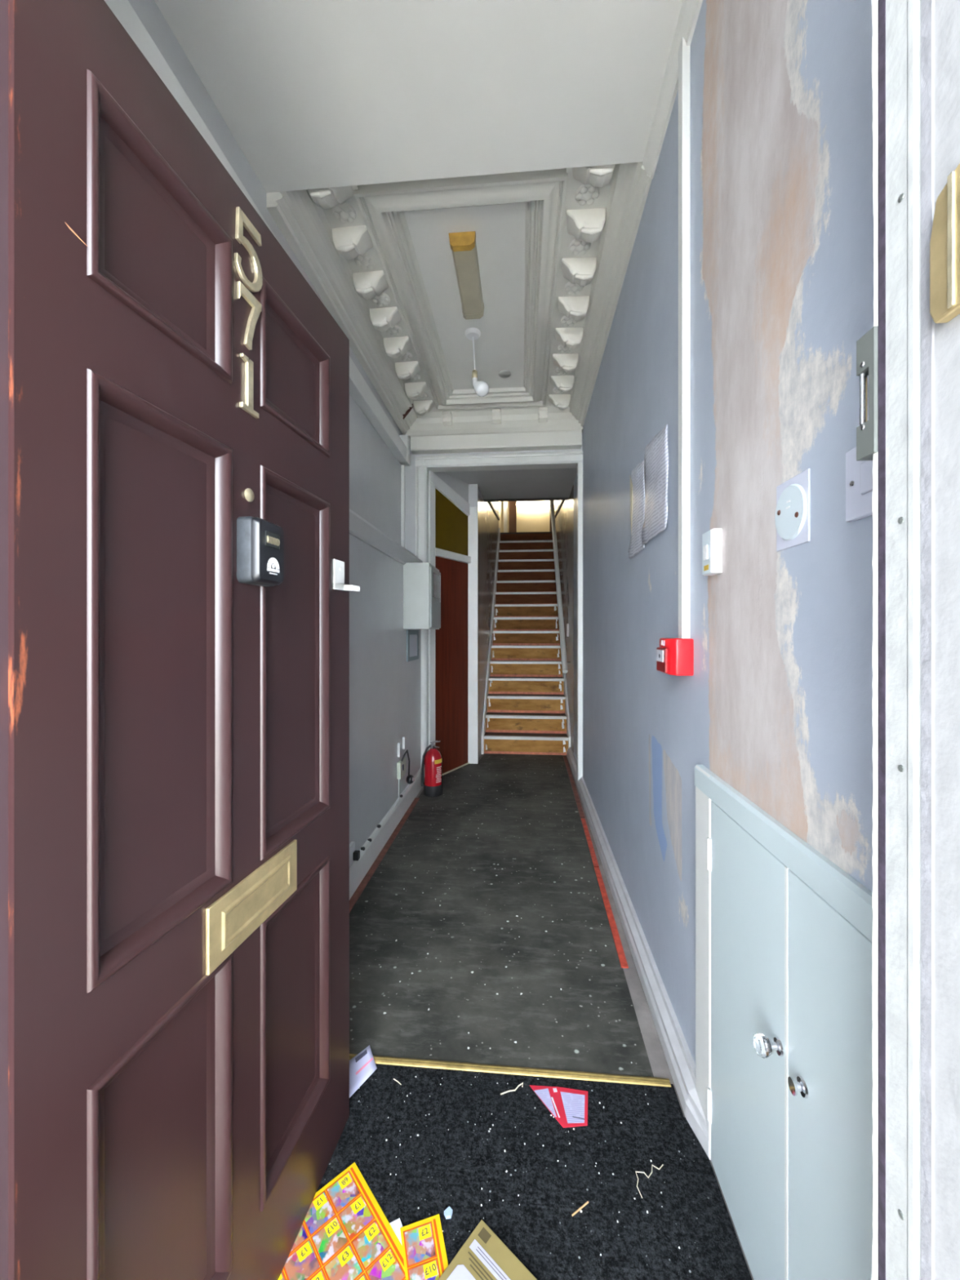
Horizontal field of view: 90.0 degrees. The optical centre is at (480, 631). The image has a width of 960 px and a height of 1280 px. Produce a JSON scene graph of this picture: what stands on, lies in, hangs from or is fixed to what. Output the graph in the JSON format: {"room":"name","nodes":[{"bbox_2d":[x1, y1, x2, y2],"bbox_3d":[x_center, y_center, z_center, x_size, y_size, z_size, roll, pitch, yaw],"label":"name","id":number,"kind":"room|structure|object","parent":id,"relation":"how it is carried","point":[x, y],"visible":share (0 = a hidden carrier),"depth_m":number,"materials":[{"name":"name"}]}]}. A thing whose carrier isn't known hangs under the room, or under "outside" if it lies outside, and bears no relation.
{"room":"entrance hallway","nodes":[
{"label":"entrance hallway","id":0,"kind":"room"},
{"bbox_2d":[128,0,422,850],"bbox_3d":[-0.787,-0.380,2.281,0.338,3.300,3.490,0,0,5],"label":"wall","id":1,"kind":"structure","parent":0,"point":[385,688],"depth_m":2.76,"materials":[{"name":"grey paint"}]},
{"bbox_2d":[266,185,438,435],"bbox_3d":[-0.575,-1.752,2.921,0.330,0.215,2.158,0,0,5],"label":"crown molding","id":2,"kind":"structure","parent":1,"relation":"attached to","point":[325,228],"depth_m":2.39,"materials":[{"name":"paint"}]},
{"bbox_2d":[349,841,359,866],"bbox_3d":[-0.611,1.070,2.306,0.045,0.090,0.090,0,0,5],"label":"wall socket","id":3,"kind":"object","parent":1,"relation":"attached to","point":[354,855],"visible":0.76,"depth_m":2.31,"materials":[{"name":"white plastic"}]},
{"bbox_2d":[349,767,422,899],"bbox_3d":[-0.627,1.195,2.275,0.027,0.150,3.465,0,0,5],"label":"baseboard","id":4,"kind":"structure","parent":1,"relation":"attached to","point":[358,868],"depth_m":2.80,"materials":[{"name":"white paint"}]},
{"bbox_2d":[396,737,405,797],"bbox_3d":[-0.533,0.930,3.291,0.030,0.380,0.165,0,0,5],"label":"wall socket","id":5,"kind":"object","parent":1,"relation":"attached to","point":[401,766],"visible":0.93,"depth_m":3.24,"materials":[{"name":"grey plastic"}]},
{"bbox_2d":[400,749,414,784],"bbox_3d":[-0.506,0.951,3.355,0.052,0.271,0.229,0,0,5],"label":"plug","id":6,"kind":"object","parent":5,"relation":"hanging from","point":[410,778],"visible":1,"depth_m":3.41,"materials":[{"name":"plastic"}]},
{"bbox_2d":[400,464,404,547],"bbox_3d":[-0.634,-1.090,3.952,0.026,1.000,0.025,0,0,5],"label":"cable conduit","id":7,"kind":"object","parent":1,"relation":"attached to","point":[402,467],"visible":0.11,"depth_m":3.94,"materials":[{"name":"white paint"}]},
{"bbox_2d":[402,403,413,419],"bbox_3d":[-0.564,-1.762,3.768,0.122,0.184,0.044,0,0,-8],"label":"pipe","id":8,"kind":"object","parent":1,"relation":"hanging from","point":[408,411],"visible":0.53,"depth_m":3.75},
{"bbox_2d":[406,630,418,662],"bbox_3d":[-0.510,0.100,3.653,0.012,0.230,0.370,0,0,5],"label":"framed card","id":9,"kind":"object","parent":1,"relation":"attached to","point":[412,636],"visible":1,"depth_m":3.63,"materials":[{"name":"grey"}]},
{"bbox_2d":[403,562,440,629],"bbox_3d":[-0.421,-0.254,3.580,0.202,0.467,0.420,0,0,5],"label":"meter box","id":10,"kind":"object","parent":1,"relation":"attached to","point":[421,580],"visible":0.98,"depth_m":3.38,"materials":[{"name":"grey"}]},
{"bbox_2d":[154,0,682,192],"bbox_3d":[-0.153,-1.865,1.127,1.700,0.330,1.340,0,0,5],"label":"ceiling","id":11,"kind":"structure","parent":0,"point":[313,94],"depth_m":1.48,"materials":[{"name":"paint"}]},
{"bbox_2d":[432,471,468,502],"bbox_3d":[-0.308,-0.180,4.393,0.080,2.900,0.693,0,0,31],"label":"wall","id":12,"kind":"structure","parent":0,"point":[460,487],"depth_m":4.46,"materials":[{"name":"grey paint"}]},
{"bbox_2d":[428,471,471,775],"bbox_3d":[-0.269,-0.052,4.356,0.046,2.644,0.660,0,0,31],"label":"door","id":13,"kind":"structure","parent":12,"relation":"in","point":[448,512],"depth_m":4.34,"materials":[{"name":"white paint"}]},
{"bbox_2d":[353,168,568,409],"bbox_3d":[-0.001,-1.903,2.886,1.700,0.254,2.350,0,0,5],"label":"ceiling","id":14,"kind":"structure","parent":0,"point":[516,218],"depth_m":2.43,"materials":[{"name":"paint"}]},
{"bbox_2d":[448,231,484,319],"bbox_3d":[-0.061,-1.821,2.482,0.126,0.065,0.525,0,0,5],"label":"light","id":15,"kind":"object","parent":14,"relation":"attached to","point":[463,245],"visible":1,"depth_m":2.40,"materials":[{"name":"white plastic"}]},
{"bbox_2d":[465,327,488,396],"bbox_3d":[-0.018,-1.651,2.960,0.148,0.402,0.100,0,0,5],"label":"pendant light","id":16,"kind":"object","parent":14,"relation":"hanging from","point":[481,388],"visible":1,"depth_m":2.94,"materials":[{"name":"white plastic"}]},
{"bbox_2d":[498,370,511,377],"bbox_3d":[0.177,-1.843,3.438,0.090,0.016,0.090,0,0,5],"label":"ceiling disc","id":17,"kind":"object","parent":14,"relation":"attached to","point":[504,374],"visible":1,"depth_m":3.42,"materials":[{"name":"grey plastic"}]},
{"bbox_2d":[468,484,477,506],"bbox_3d":[-0.117,-0.180,4.698,0.195,2.900,0.100,0,0,5],"label":"wall pier","id":18,"kind":"object","parent":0,"point":[473,488],"visible":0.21,"depth_m":4.64,"materials":[{"name":"grey paint"}]},
{"bbox_2d":[477,484,498,760],"bbox_3d":[0.097,-1.580,6.326,0.100,5.700,3.380,0,0,6],"label":"wall","id":19,"kind":"structure","parent":0,"point":[488,522],"depth_m":5.34,"materials":[{"name":"paint"}]},
{"bbox_2d":[467,506,478,764],"bbox_3d":[-0.068,0.033,4.633,0.095,2.475,0.030,0,0,5],"label":"trim","id":20,"kind":"structure","parent":19,"relation":"attached to","point":[473,519],"depth_m":4.62,"materials":[{"name":"white paint"}]},
{"bbox_2d":[488,502,499,519],"bbox_3d":[0.189,-1.705,6.659,0.022,0.370,2.600,0,0,6],"label":"trim","id":21,"kind":"structure","parent":19,"relation":"attached to","point":[490,503],"depth_m":6.71,"materials":[{"name":"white wood"}]},
{"bbox_2d":[404,444,582,555],"bbox_3d":[0.096,-0.380,4.007,1.700,3.300,0.100,0,0,5],"label":"wall","id":22,"kind":"structure","parent":0,"point":[410,471],"depth_m":4.01,"materials":[{"name":"grey paint"}]},
{"bbox_2d":[444,467,577,501],"bbox_3d":[0.160,-1.555,4.623,1.720,0.250,1.240,0,0,5],"label":"ceiling","id":23,"kind":"structure","parent":0,"point":[548,483],"depth_m":4.60,"materials":[{"name":"grey paint"}]},
{"bbox_2d":[498,500,549,532],"bbox_3d":[0.929,-2.955,9.566,3.600,2.850,3.380,0,0,5],"label":"wall","id":24,"kind":"structure","parent":0,"point":[530,518],"depth_m":10.94,"materials":[{"name":"beige paint"}]},
{"bbox_2d":[503,500,554,532],"bbox_3d":[0.943,-2.694,9.293,0.965,2.072,0.160,0,0,5],"label":"door frame","id":25,"kind":"structure","parent":24,"relation":"attached to","point":[512,504],"depth_m":9.24,"materials":[{"name":"brown wood"}]},
{"bbox_2d":[516,500,549,505],"bbox_3d":[1.219,-2.920,10.880,0.850,0.100,0.110,0,0,5],"label":"strip light","id":26,"kind":"object","parent":24,"relation":"attached to","point":[544,502],"visible":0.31,"depth_m":10.85,"materials":[{"name":"white plastic"}]},
{"bbox_2d":[484,497,568,502],"bbox_3d":[0.276,-2.930,5.206,1.850,3.000,0.100,0,0,5],"label":"wall","id":27,"kind":"structure","parent":0,"point":[560,497],"depth_m":5.20,"materials":[{"name":"paint"}]},
{"bbox_2d":[416,539,753,1279],"bbox_3d":[0.467,-0.030,4.226,3.600,3.000,7.700,0,0,5],"label":"floor","id":28,"kind":"structure","parent":0,"point":[658,1062],"depth_m":1.63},
{"bbox_2d":[349,797,419,912],"bbox_3d":[-0.569,1.264,2.584,0.034,0.005,2.150,0,0,5],"label":"strip","id":29,"kind":"object","parent":28,"relation":"on","point":[357,894],"visible":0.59,"depth_m":2.67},
{"bbox_2d":[349,753,653,1077],"bbox_3d":[0.089,1.269,3.197,1.215,0.004,3.595,0,0,5],"label":"floor","id":30,"kind":"structure","parent":28,"relation":"on","point":[591,1024],"depth_m":1.98,"materials":[{"name":"grey carpet"}]},
{"bbox_2d":[421,740,442,796],"bbox_3d":[-0.367,1.058,3.756,0.148,0.419,0.147,0,0,38],"label":"fire extinguisher","id":31,"kind":"object","parent":30,"relation":"on","point":[432,761],"visible":1,"depth_m":3.70,"materials":[{"name":"red metal"}]},
{"bbox_2d":[359,775,679,1255],"bbox_3d":[0.093,1.265,2.800,0.982,0.003,3.614,0,0,5],"label":"chips","id":32,"kind":"object","parent":30,"relation":"on","point":[521,993],"visible":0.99,"depth_m":1.28,"materials":[{"name":"white"}]},
{"bbox_2d":[349,1053,671,1087],"bbox_3d":[0.017,1.263,1.392,1.034,0.008,0.028,0,0,5],"label":"threshold strip","id":33,"kind":"object","parent":28,"relation":"on","point":[640,1080],"visible":0.65,"depth_m":1.38,"materials":[{"name":"gold metal"}]},
{"bbox_2d":[481,528,570,755],"bbox_3d":[0.626,-0.236,6.512,0.954,3.011,3.153,0,0,5],"label":"staircase","id":34,"kind":"structure","parent":28,"relation":"on","point":[526,710],"depth_m":5.93,"materials":[{"name":"brown wood"}]},
{"bbox_2d":[315,1063,752,1279],"bbox_3d":[-0.103,1.268,0.955,1.270,0.006,0.885,0,0,5],"label":"carpet","id":35,"kind":"object","parent":28,"relation":"on","point":[437,1169],"visible":0.64,"depth_m":1.13,"materials":[{"name":"black carpet"}]},
{"bbox_2d":[278,1162,405,1279],"bbox_3d":[-0.276,1.262,0.922,0.260,0.002,0.360,0,0,-42],"label":"flyer","id":36,"kind":"object","parent":35,"relation":"on","point":[344,1233],"visible":0.81,"depth_m":1.00,"materials":[{"name":"yellow paper"}]},
{"bbox_2d":[290,1224,307,1251],"bbox_3d":[-0.397,1.262,1.004,0.052,0.001,0.055,0,0,-42],"label":"picture","id":37,"kind":"object","parent":36,"relation":"on","point":[300,1242],"depth_m":1.00},
{"bbox_2d":[284,1240,319,1279],"bbox_3d":[-0.356,1.262,0.958,0.052,0.001,0.055,0,0,-42],"label":"picture","id":38,"kind":"object","parent":36,"relation":"on","point":[303,1261],"depth_m":0.96},
{"bbox_2d":[304,1192,334,1234],"bbox_3d":[-0.353,1.262,1.043,0.052,0.001,0.055,0,0,-42],"label":"picture","id":39,"kind":"object","parent":36,"relation":"on","point":[320,1215],"depth_m":1.04},
{"bbox_2d":[312,1217,347,1262],"bbox_3d":[-0.312,1.262,0.997,0.052,0.001,0.055,0,0,-42],"label":"picture","id":40,"kind":"object","parent":36,"relation":"on","point":[330,1237],"depth_m":1.00},
{"bbox_2d":[327,1221,337,1234],"bbox_3d":[-0.314,1.261,1.017,0.011,0.001,0.022,0,0,37],"label":"print","id":41,"kind":"object","parent":36,"relation":"on","point":[334,1221],"depth_m":1.02},
{"bbox_2d":[324,1244,361,1279],"bbox_3d":[-0.271,1.262,0.951,0.052,0.001,0.055,0,0,-42],"label":"picture","id":42,"kind":"object","parent":36,"relation":"on","point":[344,1262],"depth_m":0.96},
{"bbox_2d":[327,1173,359,1211],"bbox_3d":[-0.308,1.262,1.083,0.052,0.001,0.055,0,0,-42],"label":"picture","id":43,"kind":"object","parent":36,"relation":"on","point":[344,1190],"depth_m":1.08},
{"bbox_2d":[341,1177,347,1185],"bbox_3d":[-0.310,1.261,1.103,0.011,0.001,0.014,0,0,37],"label":"print","id":44,"kind":"object","parent":36,"relation":"on","point":[342,1182],"depth_m":1.10},
{"bbox_2d":[339,1195,373,1238],"bbox_3d":[-0.267,1.262,1.036,0.052,0.001,0.055,0,0,-42],"label":"picture","id":45,"kind":"object","parent":36,"relation":"on","point":[356,1213],"depth_m":1.04},
{"bbox_2d":[352,1221,388,1268],"bbox_3d":[-0.226,1.262,0.990,0.052,0.001,0.055,0,0,-42],"label":"picture","id":46,"kind":"object","parent":36,"relation":"on","point":[371,1239],"depth_m":0.99},
{"bbox_2d":[368,1226,375,1236],"bbox_3d":[-0.228,1.261,1.010,0.011,0.001,0.015,0,0,37],"label":"print","id":47,"kind":"object","parent":36,"relation":"on","point":[372,1227],"depth_m":1.01},
{"bbox_2d":[367,1249,404,1279],"bbox_3d":[-0.185,1.262,0.944,0.052,0.001,0.055,0,0,-42],"label":"picture","id":48,"kind":"object","parent":36,"relation":"on","point":[385,1264],"depth_m":0.95},
{"bbox_2d":[382,1253,392,1267],"bbox_3d":[-0.187,1.261,0.964,0.011,0.001,0.022,0,0,37],"label":"print","id":49,"kind":"object","parent":36,"relation":"on","point":[388,1254],"depth_m":0.96},
{"bbox_2d":[349,1044,377,1097],"bbox_3d":[-0.372,1.252,1.359,0.093,0.023,0.185,0,0,32],"label":"leaflet","id":50,"kind":"object","parent":35,"relation":"on","point":[362,1065],"visible":0.64,"depth_m":1.38,"materials":[{"name":"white paper"}]},
{"bbox_2d":[389,1217,402,1244],"bbox_3d":[-0.174,1.264,1.006,0.036,0.001,0.053,0,0,-27],"label":"paper slip","id":51,"kind":"object","parent":35,"relation":"on","point":[396,1224],"visible":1,"depth_m":1.02,"materials":[{"name":"grey paper"}]},
{"bbox_2d":[400,1213,448,1279],"bbox_3d":[-0.106,1.260,0.951,0.084,0.002,0.160,0,0,-17],"label":"flyer","id":52,"kind":"object","parent":35,"relation":"on","point":[424,1250],"visible":1,"depth_m":0.98,"materials":[{"name":"yellow paper"}]},
{"bbox_2d":[404,1223,435,1265],"bbox_3d":[-0.124,1.260,0.989,0.055,0.001,0.055,0,0,-17],"label":"picture","id":53,"kind":"object","parent":52,"relation":"on","point":[420,1238],"depth_m":0.99},
{"bbox_2d":[408,1259,439,1279],"bbox_3d":[-0.106,1.260,0.929,0.055,0.001,0.055,0,0,-17],"label":"picture","id":54,"kind":"object","parent":52,"relation":"on","point":[419,1269],"depth_m":0.95},
{"bbox_2d":[421,1227,428,1236],"bbox_3d":[-0.116,1.259,1.008,0.015,0.001,0.011,0,0,-25],"label":"print","id":55,"kind":"object","parent":52,"relation":"on","point":[425,1228],"depth_m":1.01},
{"bbox_2d":[425,1263,435,1275],"bbox_3d":[-0.098,1.259,0.949,0.022,0.001,0.011,0,0,-25],"label":"print","id":56,"kind":"object","parent":52,"relation":"on","point":[433,1264],"depth_m":0.95},
{"bbox_2d":[444,1206,452,1218],"bbox_3d":[-0.068,1.262,1.041,0.017,0.007,0.016,0,0,-40],"label":"scrap","id":57,"kind":"object","parent":35,"relation":"on","point":[448,1211],"visible":1,"depth_m":1.04,"materials":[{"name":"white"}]},
{"bbox_2d":[438,1219,537,1279],"bbox_3d":[-0.018,1.257,0.852,0.200,0.005,0.290,0,0,42],"label":"envelope","id":58,"kind":"object","parent":35,"relation":"on","point":[483,1255],"visible":1,"depth_m":0.96,"materials":[{"name":"paper"}]},
{"bbox_2d":[478,1226,491,1243],"bbox_3d":[0.009,1.255,0.999,0.022,0.001,0.018,0,0,42],"label":"print","id":59,"kind":"object","parent":58,"relation":"on","point":[484,1233],"depth_m":1.00,"materials":[{"name":"brown"}]},
{"bbox_2d":[467,1246,506,1279],"bbox_3d":[0.014,1.255,0.943,0.094,0.001,0.032,0,0,42],"label":"print","id":60,"kind":"object","parent":58,"relation":"on","point":[482,1264],"depth_m":0.95,"materials":[{"name":"brown"}]},
{"bbox_2d":[500,1082,523,1094],"bbox_3d":[0.091,1.262,1.324,0.073,0.003,0.011,0,0,-27],"label":"thread","id":61,"kind":"object","parent":35,"relation":"on","point":[522,1082],"visible":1,"depth_m":1.32,"materials":[{"name":"beige fabric"}]},
{"bbox_2d":[529,1084,587,1128],"bbox_3d":[0.213,1.264,1.279,0.160,0.002,0.109,0,0,5],"label":"leaflet","id":62,"kind":"object","parent":35,"relation":"on","point":[568,1106],"visible":1,"depth_m":1.29,"materials":[{"name":"red"}]},
{"bbox_2d":[551,1088,559,1117],"bbox_3d":[0.202,1.263,1.290,0.020,0.001,0.081,0,0,5],"label":"print","id":63,"kind":"object","parent":62,"relation":"on","point":[555,1092],"depth_m":1.29,"materials":[{"name":"red paper"}]},
{"bbox_2d":[571,1200,588,1216],"bbox_3d":[0.220,1.262,1.051,0.047,0.003,0.003,0,0,-31],"label":"matchstick","id":64,"kind":"object","parent":35,"relation":"on","point":[587,1202],"visible":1,"depth_m":1.05,"materials":[{"name":"brown wood"}]},
{"bbox_2d":[635,1164,662,1198],"bbox_3d":[0.385,1.262,1.117,0.099,0.002,0.038,0,0,-43],"label":"thread","id":65,"kind":"object","parent":35,"relation":"on","point":[662,1164],"visible":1,"depth_m":1.12,"materials":[{"name":"beige fabric"}]},
{"bbox_2d":[563,755,585,817],"bbox_3d":[0.782,1.264,4.083,0.031,0.005,1.630,0,0,6],"label":"strip","id":66,"kind":"object","parent":28,"relation":"on","point":[573,785],"visible":1,"depth_m":3.84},
{"bbox_2d":[581,817,599,866],"bbox_3d":[0.663,1.264,2.919,0.026,0.005,0.671,0,0,6],"label":"strip","id":67,"kind":"object","parent":28,"relation":"on","point":[595,863],"visible":1,"depth_m":2.86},
{"bbox_2d":[594,866,628,968],"bbox_3d":[0.586,1.264,2.193,0.026,0.005,0.770,0,0,6],"label":"strip","id":68,"kind":"object","parent":28,"relation":"on","point":[622,958],"visible":1,"depth_m":2.09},
{"bbox_2d":[694,764,873,1279],"bbox_3d":[0.518,0.807,0.834,0.071,0.926,0.832,0,0,5],"label":"base cabinet","id":69,"kind":"object","parent":28,"relation":"on","point":[784,934],"visible":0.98,"depth_m":0.83,"materials":[{"name":"white paint"}]},
{"bbox_2d":[554,0,874,1063],"bbox_3d":[0.912,-1.580,4.162,0.178,5.700,7.550,0,0,5],"label":"wall","id":70,"kind":"structure","parent":0,"point":[776,702],"depth_m":1.02,"materials":[{"name":"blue paint"}]},
{"bbox_2d":[104,0,582,782],"bbox_3d":[-0.046,-0.295,2.277,1.515,3.130,3.570,0,0,5],"label":"door frame","id":71,"kind":"structure","parent":70,"relation":"attached to","point":[528,428],"depth_m":3.88,"materials":[{"name":"white paint"}]},
{"bbox_2d":[554,500,564,517],"bbox_3d":[1.085,-1.705,6.581,0.022,0.370,2.600,0,0,6],"label":"trim","id":72,"kind":"structure","parent":70,"relation":"attached to","point":[562,501],"depth_m":6.57,"materials":[{"name":"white wood"}]},
{"bbox_2d":[550,500,569,673],"bbox_3d":[1.029,-0.994,6.360,0.096,2.828,3.087,0,0,6],"label":"handrail","id":73,"kind":"object","parent":70,"relation":"attached to","point":[563,653],"visible":0.84,"depth_m":5.72,"materials":[{"name":"white paint"}]},
{"bbox_2d":[566,623,568,636],"bbox_3d":[0.955,-0.020,5.232,0.013,0.140,0.090,0,0,5],"label":"light switch","id":74,"kind":"object","parent":70,"relation":"attached to","point":[566,624],"visible":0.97,"depth_m":5.21,"materials":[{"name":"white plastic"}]},
{"bbox_2d":[545,161,652,426],"bbox_3d":[0.583,-1.752,2.821,0.329,0.215,2.164,0,0,5],"label":"crown molding","id":75,"kind":"structure","parent":70,"relation":"attached to","point":[605,204],"depth_m":2.30,"materials":[{"name":"paint"}]},
{"bbox_2d":[627,460,644,558],"bbox_3d":[0.632,-0.500,1.938,0.016,0.370,0.238,0,0,5],"label":"paper notice","id":76,"kind":"object","parent":70,"relation":"attached to","point":[637,478],"visible":0.99,"depth_m":1.93,"materials":[{"name":"grey paper"}]},
{"bbox_2d":[566,746,709,1158],"bbox_3d":[0.731,1.218,3.022,0.052,0.097,3.752,0,0,5],"label":"baseboard","id":77,"kind":"structure","parent":70,"relation":"attached to","point":[682,1065],"depth_m":1.62,"materials":[{"name":"white wood"}]},
{"bbox_2d":[640,424,668,544],"bbox_3d":[0.608,-0.513,1.676,0.016,0.363,0.300,0,0,5],"label":"paper notice","id":78,"kind":"object","parent":70,"relation":"attached to","point":[656,451],"visible":1,"depth_m":1.64,"materials":[{"name":"white paper"}]},
{"bbox_2d":[642,0,702,179],"bbox_3d":[0.553,-1.675,1.081,0.056,0.080,1.311,0,0,5],"label":"trim","id":79,"kind":"structure","parent":70,"relation":"attached to","point":[690,10],"depth_m":1.46,"materials":[{"name":"paint"}]},
{"bbox_2d":[656,638,693,675],"bbox_3d":[0.555,0.069,1.378,0.069,0.102,0.137,0,0,5],"label":"fire alarm call point","id":80,"kind":"object","parent":70,"relation":"attached to","point":[674,656],"visible":1,"depth_m":1.31,"materials":[{"name":"red plastic"}]},
{"bbox_2d":[678,36,689,638],"bbox_3d":[0.574,-0.845,1.369,0.030,1.740,0.061,0,0,5],"label":"cable conduit","id":81,"kind":"object","parent":70,"relation":"attached to","point":[684,50],"visible":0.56,"depth_m":1.34,"materials":[{"name":"white paint"}]},
{"bbox_2d":[702,528,721,575],"bbox_3d":[0.554,-0.190,1.151,0.029,0.104,0.060,0,0,5],"label":"switch box","id":82,"kind":"object","parent":70,"relation":"attached to","point":[712,539],"visible":1,"depth_m":1.12,"materials":[{"name":"white plastic"}]},
{"bbox_2d":[774,468,809,551],"bbox_3d":[0.532,-0.205,0.823,0.010,0.118,0.100,0,0,6],"label":"plate","id":83,"kind":"object","parent":70,"relation":"attached to","point":[792,518],"visible":1,"depth_m":0.81,"materials":[{"name":"grey plastic"}]},
{"bbox_2d":[845,447,873,521],"bbox_3d":[0.511,-0.203,0.628,0.014,0.098,0.092,0,0,5],"label":"switch plate","id":84,"kind":"object","parent":70,"relation":"attached to","point":[859,473],"visible":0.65,"depth_m":0.65,"materials":[{"name":"grey plastic"}]},
{"bbox_2d":[933,0,959,1279],"bbox_3d":[-0.017,-1.705,-0.194,7.000,6.050,1.310,0,0,5],"label":"wall","id":85,"kind":"structure","parent":0,"point":[946,12],"depth_m":0.35,"materials":[{"name":"white paint"}]},
{"bbox_2d":[0,0,8,1279],"bbox_3d":[-0.529,0.220,0.470,0.105,2.100,0.045,0,0,5],"label":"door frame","id":86,"kind":"structure","parent":85,"relation":"attached to","point":[3,3],"depth_m":0.48,"materials":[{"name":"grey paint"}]},
{"bbox_2d":[8,0,359,1279],"bbox_3d":[-0.411,0.251,0.867,0.074,2.021,0.778,0,0,9],"label":"door","id":87,"kind":"structure","parent":85,"relation":"in","point":[179,726],"depth_m":0.67,"materials":[{"name":"red paint"}]},
{"bbox_2d":[236,515,284,586],"bbox_3d":[-0.385,-0.141,0.852,0.045,0.114,0.083,0,0,9],"label":"key safe","id":88,"kind":"object","parent":87,"relation":"attached to","point":[260,541],"visible":1,"depth_m":0.82,"materials":[{"name":"grey metal"}]},
{"bbox_2d":[856,325,878,461],"bbox_3d":[0.361,-0.209,0.422,0.044,0.108,0.022,0,0,5],"label":"keep","id":89,"kind":"object","parent":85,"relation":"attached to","point":[867,347],"visible":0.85,"depth_m":0.42,"materials":[{"name":"grey metal"}]},
{"bbox_2d":[871,0,933,1279],"bbox_3d":[0.387,0.220,0.389,0.096,2.100,0.068,0,0,5],"label":"door frame","id":90,"kind":"structure","parent":85,"relation":"attached to","point":[903,42],"depth_m":0.39,"materials":[{"name":"white paint"}]},
{"bbox_2d":[929,163,959,323],"bbox_3d":[0.334,-0.276,0.336,0.011,0.103,0.036,0,0,5],"label":"brass fitting","id":91,"kind":"object","parent":85,"relation":"attached to","point":[944,242],"visible":1,"depth_m":0.34,"materials":[{"name":"gold metal"}]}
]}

